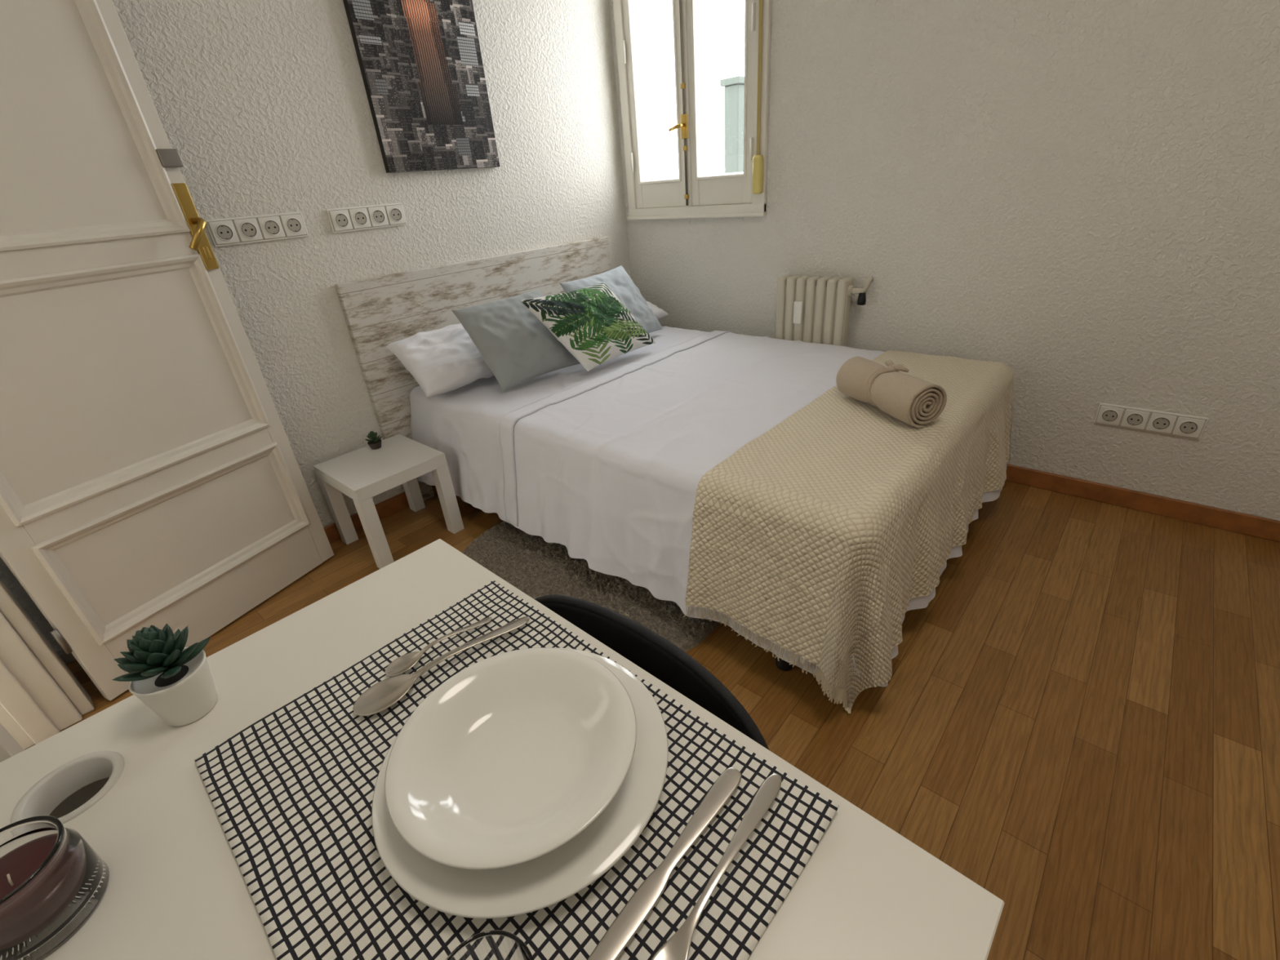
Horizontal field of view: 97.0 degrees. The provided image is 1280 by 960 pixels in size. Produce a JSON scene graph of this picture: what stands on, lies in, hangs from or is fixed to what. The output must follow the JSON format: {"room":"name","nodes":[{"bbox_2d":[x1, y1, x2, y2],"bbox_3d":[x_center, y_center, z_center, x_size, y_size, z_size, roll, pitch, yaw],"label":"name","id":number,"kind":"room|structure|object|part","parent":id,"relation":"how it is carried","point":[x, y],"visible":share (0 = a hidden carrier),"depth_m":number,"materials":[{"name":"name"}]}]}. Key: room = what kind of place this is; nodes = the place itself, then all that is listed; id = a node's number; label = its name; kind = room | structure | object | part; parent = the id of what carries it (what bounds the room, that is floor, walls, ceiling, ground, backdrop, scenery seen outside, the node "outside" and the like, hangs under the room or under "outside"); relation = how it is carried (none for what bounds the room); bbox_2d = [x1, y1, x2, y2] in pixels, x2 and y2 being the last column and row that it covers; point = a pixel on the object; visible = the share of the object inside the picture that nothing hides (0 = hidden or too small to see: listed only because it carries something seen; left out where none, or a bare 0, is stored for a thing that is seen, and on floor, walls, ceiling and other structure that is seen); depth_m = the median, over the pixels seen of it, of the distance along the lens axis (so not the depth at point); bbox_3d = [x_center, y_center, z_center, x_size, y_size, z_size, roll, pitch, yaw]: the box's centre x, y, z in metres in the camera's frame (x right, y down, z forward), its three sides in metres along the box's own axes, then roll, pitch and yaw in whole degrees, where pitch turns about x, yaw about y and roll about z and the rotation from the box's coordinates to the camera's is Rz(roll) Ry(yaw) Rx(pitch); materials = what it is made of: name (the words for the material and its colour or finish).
{"room":"bedroom","nodes":[
{"label":"bedroom","id":0,"kind":"room"},
{"bbox_2d":[0,577,81,715],"bbox_3d":[-0.688,-0.091,0.112,3.500,2.650,0.140,19,36,37],"label":"wall","id":1,"kind":"structure","parent":0,"point":[1,578],"depth_m":1.56,"materials":[{"name":"white paint"}]},
{"bbox_2d":[0,723,24,762],"bbox_3d":[-1.054,-0.047,0.643,0.070,2.130,0.030,19,36,37],"label":"door frame","id":2,"kind":"structure","parent":1,"relation":"attached to","point":[10,747],"depth_m":0.89,"materials":[{"name":"beige paint"}]},
{"bbox_2d":[0,659,59,744],"bbox_3d":[-1.717,-0.179,1.095,0.015,2.040,0.050,19,36,37],"label":"door stop","id":3,"kind":"object","parent":1,"relation":"attached to","point":[15,699],"visible":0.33,"depth_m":1.51,"materials":[{"name":"beige paint"}]},
{"bbox_2d":[0,577,94,749],"bbox_3d":[-1.750,-0.238,1.115,0.090,2.130,0.180,19,36,37],"label":"door frame","id":4,"kind":"structure","parent":1,"relation":"attached to","point":[15,654],"depth_m":1.53,"materials":[{"name":"beige paint"}]},
{"bbox_2d":[0,0,631,664],"bbox_3d":[-1.082,-1.154,2.177,0.140,2.650,3.130,19,36,37],"label":"wall","id":5,"kind":"structure","parent":0,"point":[264,105],"depth_m":2.12,"materials":[{"name":"white paint"}]},
{"bbox_2d":[204,211,308,247],"bbox_3d":[-1.288,-0.851,1.919,0.016,0.081,0.297,19,36,37],"label":"outlet strip","id":6,"kind":"object","parent":5,"relation":"attached to","point":[224,232],"visible":1,"depth_m":1.91,"materials":[{"name":"white plastic"}]},
{"bbox_2d":[217,226,231,239],"bbox_3d":[-1.353,-0.806,1.846,0.001,0.040,0.040,19,36,37],"label":"socket","id":7,"kind":"object","parent":6,"relation":"attached to","point":[224,229],"depth_m":1.85,"materials":[{"name":"white plastic"}]},
{"bbox_2d":[241,223,255,236],"bbox_3d":[-1.306,-0.835,1.892,0.001,0.040,0.040,19,36,37],"label":"socket","id":8,"kind":"object","parent":6,"relation":"attached to","point":[248,227],"depth_m":1.89,"materials":[{"name":"white plastic"}]},
{"bbox_2d":[265,221,278,234],"bbox_3d":[-1.259,-0.864,1.938,0.001,0.040,0.040,19,36,37],"label":"socket","id":9,"kind":"object","parent":6,"relation":"attached to","point":[271,224],"depth_m":1.94,"materials":[{"name":"white plastic"}]},
{"bbox_2d":[287,218,300,231],"bbox_3d":[-1.212,-0.892,1.985,0.001,0.040,0.040,19,36,37],"label":"socket","id":10,"kind":"object","parent":6,"relation":"attached to","point":[294,222],"depth_m":1.98,"materials":[{"name":"white plastic"}]},
{"bbox_2d":[326,202,407,233],"bbox_3d":[-1.036,-1.004,2.167,0.016,0.081,0.297,19,36,37],"label":"outlet strip","id":11,"kind":"object","parent":5,"relation":"attached to","point":[344,220],"visible":1,"depth_m":2.15,"materials":[{"name":"white plastic"}]},
{"bbox_2d":[336,214,347,226],"bbox_3d":[-1.102,-0.959,2.093,0.001,0.040,0.040,19,36,37],"label":"socket","id":12,"kind":"object","parent":11,"relation":"attached to","point":[341,223],"depth_m":2.09,"materials":[{"name":"white plastic"}]},
{"bbox_2d":[355,212,365,224],"bbox_3d":[-1.055,-0.988,2.140,0.001,0.040,0.040,19,36,37],"label":"socket","id":13,"kind":"object","parent":11,"relation":"attached to","point":[360,215],"depth_m":2.14,"materials":[{"name":"white plastic"}]},
{"bbox_2d":[373,210,383,222],"bbox_3d":[-1.008,-1.017,2.186,0.001,0.040,0.040,19,36,37],"label":"socket","id":14,"kind":"object","parent":11,"relation":"attached to","point":[378,214],"depth_m":2.19,"materials":[{"name":"white plastic"}]},
{"bbox_2d":[391,208,400,220],"bbox_3d":[-0.961,-1.045,2.232,0.001,0.040,0.040,19,36,37],"label":"socket","id":15,"kind":"object","parent":11,"relation":"attached to","point":[396,211],"depth_m":2.23,"materials":[{"name":"white plastic"}]},
{"bbox_2d":[323,485,437,542],"bbox_3d":[-0.909,-0.009,2.748,0.016,0.072,2.800,19,36,37],"label":"baseboard","id":16,"kind":"structure","parent":5,"relation":"attached to","point":[384,508],"depth_m":2.51,"materials":[{"name":"brown wood"}]},
{"bbox_2d":[342,0,499,173],"bbox_3d":[-0.826,-1.624,2.155,0.029,0.780,0.517,19,36,37],"label":"print","id":17,"kind":"object","parent":5,"relation":"attached to","point":[420,61],"visible":1,"depth_m":2.17,"materials":[{"name":"black"}]},
{"bbox_2d":[24,480,1279,959],"bbox_3d":[0.391,0.503,1.706,3.780,0.050,3.130,19,36,37],"label":"floor","id":18,"kind":"structure","parent":0,"point":[1080,721],"depth_m":1.40,"materials":[{"name":"brown wood"}]},
{"bbox_2d":[0,504,129,700],"bbox_3d":[-1.640,-0.254,1.219,0.041,2.027,0.077,9,31,24],"label":"stile","id":19,"kind":"object","parent":18,"relation":"on","point":[97,661],"depth_m":1.53,"materials":[{"name":"beige paint"}]},
{"bbox_3d":[-1.583,0.442,1.550,0.014,0.080,0.013,9,31,24],"label":"hinge","id":20,"kind":"part","parent":19,"relation":"part of","materials":[{"name":"silver metal"}]},
{"bbox_2d":[0,232,194,279],"bbox_3d":[-1.496,-0.558,1.435,0.036,0.084,0.659,9,31,24],"label":"rail","id":21,"kind":"object","parent":19,"relation":"attached to","point":[21,263],"visible":0.78,"depth_m":1.49,"materials":[{"name":"beige paint"}]},
{"bbox_2d":[0,0,167,233],"bbox_3d":[-1.526,-0.894,1.257,0.010,0.680,0.659,9,31,24],"label":"panel","id":22,"kind":"object","parent":21,"relation":"on","point":[70,157],"visible":0.75,"depth_m":1.41,"materials":[{"name":"beige paint"}]},
{"bbox_2d":[0,0,191,251],"bbox_3d":[-1.510,-0.892,1.249,0.026,0.704,0.683,9,31,24],"label":"trim","id":23,"kind":"structure","parent":22,"relation":"attached to","point":[90,12],"depth_m":1.50,"materials":[{"name":"beige paint"}]},
{"bbox_2d":[22,426,272,544],"bbox_3d":[-1.450,-0.011,1.726,0.036,0.087,0.659,9,31,24],"label":"rail","id":24,"kind":"object","parent":19,"relation":"attached to","point":[48,526],"visible":0.71,"depth_m":1.66,"materials":[{"name":"beige paint"}]},
{"bbox_2d":[0,268,252,505],"bbox_3d":[-1.474,-0.285,1.580,0.010,0.536,0.659,9,31,24],"label":"panel","id":25,"kind":"object","parent":24,"relation":"on","point":[97,380],"visible":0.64,"depth_m":1.56,"materials":[{"name":"beige paint"}]},
{"bbox_2d":[0,253,270,526],"bbox_3d":[-1.458,-0.283,1.573,0.026,0.560,0.683,9,31,24],"label":"trim","id":26,"kind":"structure","parent":25,"relation":"attached to","point":[19,513],"depth_m":1.63,"materials":[{"name":"beige paint"}]},
{"bbox_2d":[104,525,322,674],"bbox_3d":[-1.415,0.390,1.938,0.036,0.187,0.659,9,31,24],"label":"rail","id":27,"kind":"object","parent":18,"relation":"on","point":[211,607],"visible":0.71,"depth_m":1.95,"materials":[{"name":"beige paint"}]},
{"bbox_2d":[54,455,294,625],"bbox_3d":[-1.435,0.168,1.821,0.010,0.318,0.659,9,31,24],"label":"panel","id":28,"kind":"object","parent":27,"relation":"on","point":[122,566],"visible":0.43,"depth_m":1.77,"materials":[{"name":"beige paint"}]},
{"bbox_2d":[30,441,311,645],"bbox_3d":[-1.419,0.170,1.813,0.026,0.342,0.683,9,31,24],"label":"trim","id":29,"kind":"structure","parent":28,"relation":"attached to","point":[45,552],"depth_m":1.74,"materials":[{"name":"beige paint"}]},
{"bbox_2d":[95,0,333,562],"bbox_3d":[-1.331,-0.581,1.787,0.036,2.027,0.055,9,31,24],"label":"stile","id":30,"kind":"object","parent":18,"relation":"on","point":[276,430],"visible":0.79,"depth_m":1.81,"materials":[{"name":"beige paint"}]},
{"bbox_2d":[155,148,183,167],"bbox_3d":[-1.332,-0.911,1.603,0.020,0.045,0.054,9,31,24],"label":"night latch","id":31,"kind":"object","parent":30,"relation":"attached to","point":[168,157],"visible":1,"depth_m":1.60,"materials":[{"name":"grey metal"}]},
{"bbox_2d":[171,182,219,270],"bbox_3d":[-1.323,-0.752,1.688,0.012,0.235,0.038,9,31,24],"label":"plate","id":32,"kind":"object","parent":30,"relation":"attached to","point":[181,191],"visible":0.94,"depth_m":1.67,"materials":[{"name":"gold metal"}]},
{"bbox_2d":[188,217,207,250],"bbox_3d":[-1.304,-0.720,1.659,0.060,0.084,0.076,9,31,24],"label":"lever","id":33,"kind":"object","parent":32,"relation":"attached to","point":[201,224],"visible":1,"depth_m":1.65,"materials":[{"name":"gold metal"}]},
{"bbox_2d":[202,246,212,258],"bbox_3d":[-1.312,-0.689,1.717,0.006,0.035,0.014,9,31,24],"label":"cylinder","id":34,"kind":"object","parent":32,"relation":"attached to","point":[206,249],"visible":1,"depth_m":1.72,"materials":[{"name":"gold metal"}]},
{"bbox_2d":[313,434,464,568],"bbox_3d":[-1.010,0.075,2.304,0.363,0.354,0.363,19,36,37],"label":"bedside table","id":35,"kind":"object","parent":18,"relation":"on","point":[363,473],"visible":0.98,"depth_m":2.21,"materials":[{"name":"white wood"}]},
{"bbox_3d":[-1.229,0.119,2.310,0.050,0.304,0.050,19,36,37],"label":"leg","id":36,"kind":"part","parent":35,"relation":"part of","materials":[{"name":"white wood"}]},
{"bbox_2d":[364,431,382,449],"bbox_3d":[-1.089,-0.166,2.313,0.063,0.074,0.058,-3,28,3],"label":"potted succulent","id":37,"kind":"object","parent":35,"relation":"on","point":[375,443],"visible":1,"depth_m":2.30,"materials":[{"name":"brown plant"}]},
{"bbox_2d":[367,439,381,449],"bbox_3d":[-1.084,-0.145,2.322,0.054,0.028,0.054,19,36,37],"label":"pot","id":38,"kind":"object","parent":37,"relation":"attached to","point":[375,444],"depth_m":2.31,"materials":[{"name":"brown ceramic"}]},
{"bbox_3d":[-0.993,0.200,2.121,0.050,0.304,0.050,19,36,37],"label":"leg","id":39,"kind":"part","parent":35,"relation":"part of","materials":[{"name":"white wood"}]},
{"bbox_3d":[-1.024,-0.005,2.512,0.050,0.304,0.050,19,36,37],"label":"leg","id":40,"kind":"part","parent":35,"relation":"part of","materials":[{"name":"white wood"}]},
{"bbox_3d":[-0.788,0.075,2.322,0.050,0.304,0.050,19,36,37],"label":"leg","id":41,"kind":"part","parent":35,"relation":"part of","materials":[{"name":"white wood"}]},
{"bbox_2d":[0,538,1004,959],"bbox_3d":[-0.197,0.648,0.674,0.826,0.748,0.585,20,37,38],"label":"desk","id":42,"kind":"object","parent":18,"relation":"on","point":[128,780],"visible":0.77,"depth_m":0.53,"materials":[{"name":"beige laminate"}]},
{"bbox_2d":[0,815,109,959],"bbox_3d":[-0.495,0.329,0.453,0.087,0.071,0.087,19,36,37],"label":"candle jar","id":43,"kind":"object","parent":42,"relation":"on","point":[52,880],"visible":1,"depth_m":0.45,"materials":[{"name":"clear glass"}]},
{"bbox_3d":[-0.496,0.562,0.917,0.022,0.717,0.555,20,37,38],"label":"panel","id":44,"kind":"part","parent":42,"relation":"part of","materials":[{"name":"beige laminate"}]},
{"bbox_2d":[112,623,217,726],"bbox_3d":[-0.524,0.210,0.628,0.082,0.122,0.078,-2,28,6],"label":"potted succulent","id":45,"kind":"object","parent":42,"relation":"on","point":[175,681],"visible":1,"depth_m":0.61,"materials":[{"name":"white ceramic"}]},
{"bbox_2d":[128,647,217,726],"bbox_3d":[-0.518,0.237,0.639,0.070,0.062,0.070,19,36,37],"label":"pot","id":46,"kind":"object","parent":45,"relation":"attached to","point":[183,698],"depth_m":0.62,"materials":[{"name":"white ceramic"}]},
{"bbox_2d":[194,580,839,959],"bbox_3d":[-0.145,0.287,0.541,0.527,0.010,0.375,20,37,39],"label":"placemat","id":47,"kind":"object","parent":42,"relation":"on","point":[291,793],"visible":0.68,"depth_m":0.50,"materials":[{"name":"fabric"}]},
{"bbox_2d":[384,617,492,676],"bbox_3d":[-0.246,0.202,0.702,0.138,0.013,0.029,-25,34,-33],"label":"teaspoon","id":48,"kind":"object","parent":47,"relation":"on","point":[404,663],"visible":1,"depth_m":0.69,"materials":[{"name":"silver metal"}]},
{"bbox_2d":[352,616,529,715],"bbox_3d":[-0.229,0.214,0.677,0.218,0.015,0.045,-24,33,-32],"label":"spoon","id":49,"kind":"object","parent":47,"relation":"on","point":[383,695],"visible":1,"depth_m":0.65,"materials":[{"name":"silver metal"}]},
{"bbox_2d":[445,929,533,959],"bbox_3d":[-0.091,0.340,0.355,0.066,0.076,0.066,19,36,37],"label":"drinking glass","id":50,"kind":"object","parent":47,"relation":"on","point":[493,944],"visible":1,"depth_m":0.37,"materials":[{"name":"clear glass"}]},
{"bbox_2d":[371,648,668,918],"bbox_3d":[-0.110,0.270,0.548,0.276,0.020,0.276,19,36,37],"label":"dinner plate","id":51,"kind":"object","parent":47,"relation":"on","point":[544,881],"visible":0.41,"depth_m":0.46,"materials":[{"name":"white ceramic"}]},
{"bbox_2d":[384,647,636,869],"bbox_3d":[-0.115,0.256,0.536,0.228,0.040,0.228,19,36,37],"label":"plate","id":52,"kind":"object","parent":51,"relation":"on","point":[516,753],"visible":1,"depth_m":0.53,"materials":[{"name":"white ceramic"}]},
{"bbox_2d":[586,767,741,959],"bbox_3d":[0.017,0.315,0.452,0.019,0.005,0.226,18,36,36],"label":"table knife","id":53,"kind":"object","parent":47,"relation":"on","point":[637,908],"visible":1,"depth_m":0.45,"materials":[{"name":"silver metal"}]},
{"bbox_2d":[651,773,781,959],"bbox_3d":[0.057,0.315,0.440,0.024,0.010,0.228,16,35,34],"label":"table knife","id":54,"kind":"object","parent":47,"relation":"on","point":[677,947],"visible":1,"depth_m":0.45,"materials":[{"name":"silver metal"}]},
{"bbox_2d":[462,520,720,652],"bbox_3d":[-0.188,0.314,2.064,1.079,0.033,1.078,-20,32,-27],"label":"shag rug","id":55,"kind":"object","parent":18,"relation":"on","point":[537,567],"visible":0.35,"depth_m":1.99,"materials":[{"name":"grey carpet"}]},
{"bbox_2d":[534,594,768,750],"bbox_3d":[-0.114,0.596,0.805,0.465,0.707,0.472,19,36,37],"label":"desk chair","id":56,"kind":"object","parent":18,"relation":"on","point":[655,655],"visible":0.22,"depth_m":0.76,"materials":[{"name":"black plastic"}]},
{"bbox_2d":[409,325,1007,688],"bbox_3d":[0.226,-0.158,2.341,2.080,0.544,1.479,19,36,37],"label":"bed","id":57,"kind":"object","parent":18,"relation":"on","point":[606,463],"visible":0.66,"depth_m":1.99,"materials":[{"name":"white fabric"}]},
{"bbox_2d":[385,323,493,397],"bbox_3d":[-0.704,-0.564,2.429,0.285,0.211,0.711,17,35,35],"label":"pillow","id":58,"kind":"object","parent":57,"relation":"on","point":[446,359],"visible":0.56,"depth_m":2.25,"materials":[{"name":"white fabric"}]},
{"bbox_2d":[334,236,611,501],"bbox_3d":[-0.627,-0.597,2.836,0.030,0.983,1.472,19,36,37],"label":"headboard","id":59,"kind":"object","parent":57,"relation":"attached to","point":[379,312],"visible":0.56,"depth_m":2.42,"materials":[{"name":"white wood"}]},
{"bbox_2d":[451,288,579,391],"bbox_3d":[-0.489,-0.587,2.341,0.236,0.312,0.457,19,36,37],"label":"cushion","id":60,"kind":"object","parent":57,"relation":"on","point":[516,346],"visible":0.83,"depth_m":2.27,"materials":[{"name":"grey fabric"}]},
{"bbox_2d":[520,282,655,371],"bbox_3d":[-0.195,-0.672,2.445,0.202,0.307,0.616,18,35,36],"label":"cushion","id":61,"kind":"object","parent":57,"relation":"on","point":[592,323],"visible":1,"depth_m":2.37,"materials":[{"name":"fabric"}]},
{"bbox_2d":[559,265,662,333],"bbox_3d":[-0.121,-0.830,2.718,0.214,0.318,0.535,19,36,37],"label":"cushion","id":62,"kind":"object","parent":57,"relation":"on","point":[616,279],"visible":0.42,"depth_m":2.72,"materials":[{"name":"grey fabric"}]},
{"bbox_2d":[646,301,668,319],"bbox_3d":[-0.184,-0.856,2.925,0.301,0.193,0.691,19,36,37],"label":"pillow","id":63,"kind":"object","parent":57,"relation":"on","point":[659,313],"visible":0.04,"depth_m":3.05,"materials":[{"name":"white fabric"}]},
{"bbox_3d":[0.404,0.436,1.562,0.056,0.200,0.056,19,36,37],"label":"leg","id":64,"kind":"part","parent":57,"relation":"part of","materials":[{"name":"black plastic"}]},
{"bbox_2d":[683,350,1013,713],"bbox_3d":[0.800,0.036,1.866,0.552,0.537,1.496,19,36,37],"label":"throw blanket","id":65,"kind":"object","parent":57,"relation":"on","point":[816,536],"visible":0.9,"depth_m":1.47,"materials":[{"name":"beige fabric"}]},
{"bbox_2d":[835,356,946,428],"bbox_3d":[0.767,-0.285,1.753,0.136,0.143,0.336,-13,29,-14],"label":"rolled towel","id":66,"kind":"object","parent":65,"relation":"on","point":[908,398],"visible":1,"depth_m":1.68,"materials":[{"name":"beige fabric"}]},
{"bbox_2d":[608,0,1279,520],"bbox_3d":[1.266,-1.281,2.037,3.500,2.650,0.140,19,36,37],"label":"wall","id":67,"kind":"structure","parent":0,"point":[1081,198],"depth_m":2.00,"materials":[{"name":"white paint"}]},
{"bbox_2d":[635,0,652,179],"bbox_3d":[-0.019,-2.036,2.875,0.020,1.210,0.140,19,36,37],"label":"reveal","id":68,"kind":"object","parent":67,"relation":"attached to","point":[638,2],"visible":0.21,"depth_m":2.91,"materials":[{"name":"white paint"}]},
{"bbox_2d":[622,0,755,208],"bbox_3d":[0.207,-1.933,2.565,0.840,1.255,0.116,19,36,37],"label":"window","id":69,"kind":"structure","parent":67,"relation":"in","point":[680,125],"depth_m":2.72,"materials":[{"name":"white paint"}]},
{"bbox_3d":[-0.032,-2.011,2.813,0.050,1.195,0.047,19,36,37],"label":"left sash stile","id":70,"kind":"part","parent":69,"relation":"part of","materials":[{"name":"white wood"}]},
{"bbox_2d":[626,0,681,184],"bbox_3d":[0.070,-1.979,2.705,0.282,0.997,0.028,19,36,37],"label":"bead","id":71,"kind":"object","parent":69,"relation":"attached to","point":[643,181],"visible":1,"depth_m":2.79,"materials":[{"name":"white paint"}]},
{"bbox_3d":[0.121,-1.503,2.971,0.254,0.130,0.043,19,36,37],"label":"left sash bottom rail","id":72,"kind":"part","parent":69,"relation":"part of","materials":[{"name":"white wood"}]},
{"bbox_3d":[0.197,-1.933,2.629,0.057,1.195,0.047,19,36,37],"label":"left sash stile","id":73,"kind":"part","parent":69,"relation":"part of","materials":[{"name":"white wood"}]},
{"bbox_2d":[679,0,688,205],"bbox_3d":[0.194,-1.901,2.587,0.012,1.170,0.011,19,36,37],"label":"rod","id":74,"kind":"object","parent":69,"relation":"attached to","point":[680,1],"visible":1,"depth_m":2.61,"materials":[{"name":"brown"}]},
{"bbox_2d":[680,83,685,88],"bbox_3d":[0.200,-1.826,2.626,0.020,0.020,0.014,19,36,37],"label":"guide","id":75,"kind":"object","parent":74,"relation":"attached to","point":[682,85],"visible":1,"depth_m":2.62,"materials":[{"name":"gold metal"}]},
{"bbox_2d":[682,146,687,151],"bbox_3d":[0.218,-1.606,2.743,0.020,0.020,0.014,19,36,37],"label":"guide","id":76,"kind":"object","parent":74,"relation":"attached to","point":[684,148],"visible":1,"depth_m":2.74,"materials":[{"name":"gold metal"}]},
{"bbox_2d":[684,194,688,199],"bbox_3d":[0.234,-1.421,2.841,0.020,0.020,0.014,19,36,37],"label":"guide","id":77,"kind":"object","parent":74,"relation":"attached to","point":[686,196],"visible":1,"depth_m":2.84,"materials":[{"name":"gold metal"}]},
{"bbox_2d":[680,113,688,138],"bbox_3d":[0.212,-1.686,2.701,0.036,0.100,0.012,19,36,37],"label":"backplate","id":78,"kind":"object","parent":69,"relation":"attached to","point":[684,117],"visible":0.97,"depth_m":2.69,"materials":[{"name":"gold metal"}]},
{"bbox_2d":[678,0,692,206],"bbox_3d":[0.203,-1.913,2.592,0.036,1.195,0.016,19,36,37],"label":"astragal","id":79,"kind":"object","parent":69,"relation":"attached to","point":[683,2],"visible":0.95,"depth_m":2.63,"materials":[{"name":"white paint"}]},
{"bbox_3d":[0.244,-1.917,2.591,0.058,1.195,0.047,19,36,37],"label":"right sash stile","id":80,"kind":"part","parent":69,"relation":"part of","materials":[{"name":"white wood"}]},
{"bbox_2d":[690,0,747,180],"bbox_3d":[0.350,-1.883,2.480,0.287,0.997,0.028,19,36,37],"label":"bead","id":81,"kind":"object","parent":69,"relation":"attached to","point":[694,20],"visible":1,"depth_m":2.58,"materials":[{"name":"white paint"}]},
{"bbox_3d":[0.402,-1.407,2.746,0.259,0.130,0.043,19,36,37],"label":"right sash bottom rail","id":82,"kind":"part","parent":69,"relation":"part of","materials":[{"name":"white wood"}]},
{"bbox_3d":[0.480,-1.836,2.401,0.060,1.195,0.047,19,36,37],"label":"right sash stile","id":83,"kind":"part","parent":69,"relation":"part of","materials":[{"name":"white wood"}]},
{"bbox_2d":[613,0,771,216],"bbox_3d":[0.215,-1.915,2.583,0.840,1.305,0.026,19,36,37],"label":"window frame","id":84,"kind":"structure","parent":67,"relation":"attached to","point":[766,8],"depth_m":2.69,"materials":[{"name":"white paint"}]},
{"bbox_2d":[622,40,626,63],"bbox_3d":[-0.077,-2.081,2.755,0.014,0.090,0.013,19,36,37],"label":"hinge","id":85,"kind":"object","parent":84,"relation":"attached to","point":[623,41],"visible":1,"depth_m":2.75,"materials":[{"name":"white paint"}]},
{"bbox_2d":[630,152,634,172],"bbox_3d":[-0.042,-1.667,2.974,0.014,0.090,0.013,19,36,37],"label":"hinge","id":86,"kind":"object","parent":84,"relation":"attached to","point":[631,153],"visible":1,"depth_m":2.97,"materials":[{"name":"white paint"}]},
{"bbox_2d":[627,211,767,220],"bbox_3d":[0.262,-1.343,2.884,0.850,0.018,0.034,19,36,37],"label":"sill nose","id":87,"kind":"structure","parent":67,"relation":"attached to","point":[747,214],"depth_m":2.83,"materials":[{"name":"white paint"}]},
{"bbox_2d":[750,137,753,160],"bbox_3d":[0.500,-1.482,2.538,0.014,0.090,0.013,19,36,37],"label":"hinge","id":88,"kind":"object","parent":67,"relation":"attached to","point":[751,139],"visible":0.91,"depth_m":2.53,"materials":[{"name":"white paint"}]},
{"bbox_2d":[751,2,755,31],"bbox_3d":[0.465,-1.895,2.319,0.014,0.090,0.013,19,36,37],"label":"hinge","id":89,"kind":"object","parent":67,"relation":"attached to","point":[753,3],"visible":1,"depth_m":2.31,"materials":[{"name":"white paint"}]},
{"bbox_2d":[752,155,763,194],"bbox_3d":[0.531,-1.376,2.554,0.046,0.155,0.031,19,36,37],"label":"strap winder","id":90,"kind":"object","parent":67,"relation":"attached to","point":[757,160],"visible":1,"depth_m":2.54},
{"bbox_2d":[755,0,763,155],"bbox_3d":[0.487,-1.911,2.280,0.016,1.070,0.003,19,36,37],"label":"strap","id":91,"kind":"object","parent":90,"relation":"in","point":[761,2],"depth_m":2.39,"materials":[{"name":"white fabric"}]},
{"bbox_2d":[775,274,873,346],"bbox_3d":[0.839,-0.605,2.682,0.413,0.680,0.126,19,36,37],"label":"radiator","id":92,"kind":"object","parent":67,"relation":"attached to","point":[816,309],"visible":0.58,"depth_m":2.56,"materials":[{"name":"beige metal"}]},
{"bbox_3d":[0.957,-0.782,2.442,0.036,0.050,0.036,19,36,37],"label":"valve knob","id":93,"kind":"part","parent":92,"relation":"part of","materials":[{"name":"black plastic"}]},
{"bbox_2d":[1005,463,1279,542],"bbox_3d":[1.318,-0.113,2.585,3.484,0.072,0.016,19,36,37],"label":"baseboard","id":94,"kind":"structure","parent":67,"relation":"attached to","point":[1224,519],"depth_m":2.11,"materials":[{"name":"brown wood"}]},
{"bbox_2d":[1093,402,1208,439],"bbox_3d":[1.812,-0.210,2.021,0.297,0.081,0.016,19,36,37],"label":"outlet strip","id":95,"kind":"object","parent":67,"relation":"attached to","point":[1193,427],"visible":1,"depth_m":2.01,"materials":[{"name":"white plastic"}]},
{"bbox_2d":[1102,410,1116,421],"bbox_3d":[1.727,-0.236,2.082,0.040,0.040,0.001,19,36,37],"label":"socket","id":96,"kind":"object","parent":95,"relation":"attached to","point":[1109,413],"depth_m":2.08,"materials":[{"name":"white plastic"}]},
{"bbox_2d":[1127,414,1142,425],"bbox_3d":[1.781,-0.217,2.039,0.040,0.040,0.001,19,36,37],"label":"socket","id":97,"kind":"object","parent":95,"relation":"attached to","point":[1135,417],"depth_m":2.04,"materials":[{"name":"white plastic"}]},
{"bbox_2d":[1153,417,1168,428],"bbox_3d":[1.835,-0.199,1.995,0.040,0.040,0.001,19,36,37],"label":"socket","id":98,"kind":"object","parent":95,"relation":"attached to","point":[1161,421],"depth_m":1.99,"materials":[{"name":"white plastic"}]},
{"bbox_2d":[1180,422,1196,433],"bbox_3d":[1.890,-0.180,1.952,0.040,0.040,0.001,19,36,37],"label":"socket","id":99,"kind":"object","parent":95,"relation":"attached to","point":[1188,428],"depth_m":1.95,"materials":[{"name":"white plastic"}]},
{"label":"outside","id":100,"kind":"structure","parent":0,"visible":0},
{"bbox_3d":[2.622,-2.373,6.975,13.000,0.150,8.860,19,36,37],"label":"ground","id":101,"kind":"structure","parent":100,"visible":0},
{"bbox_2d":[720,75,744,173],"bbox_3d":[0.748,-2.010,4.435,0.160,1.870,0.170,19,36,37],"label":"shaft","id":102,"kind":"object","parent":101,"relation":"on","point":[734,95],"depth_m":4.08,"materials":[{"name":"grey paint"}]},
{"bbox_3d":[0.679,-2.816,4.007,0.160,0.040,0.170,19,36,37],"label":"cap","id":103,"kind":"part","parent":102,"relation":"part of","materials":[{"name":"white concrete"}]}
]}

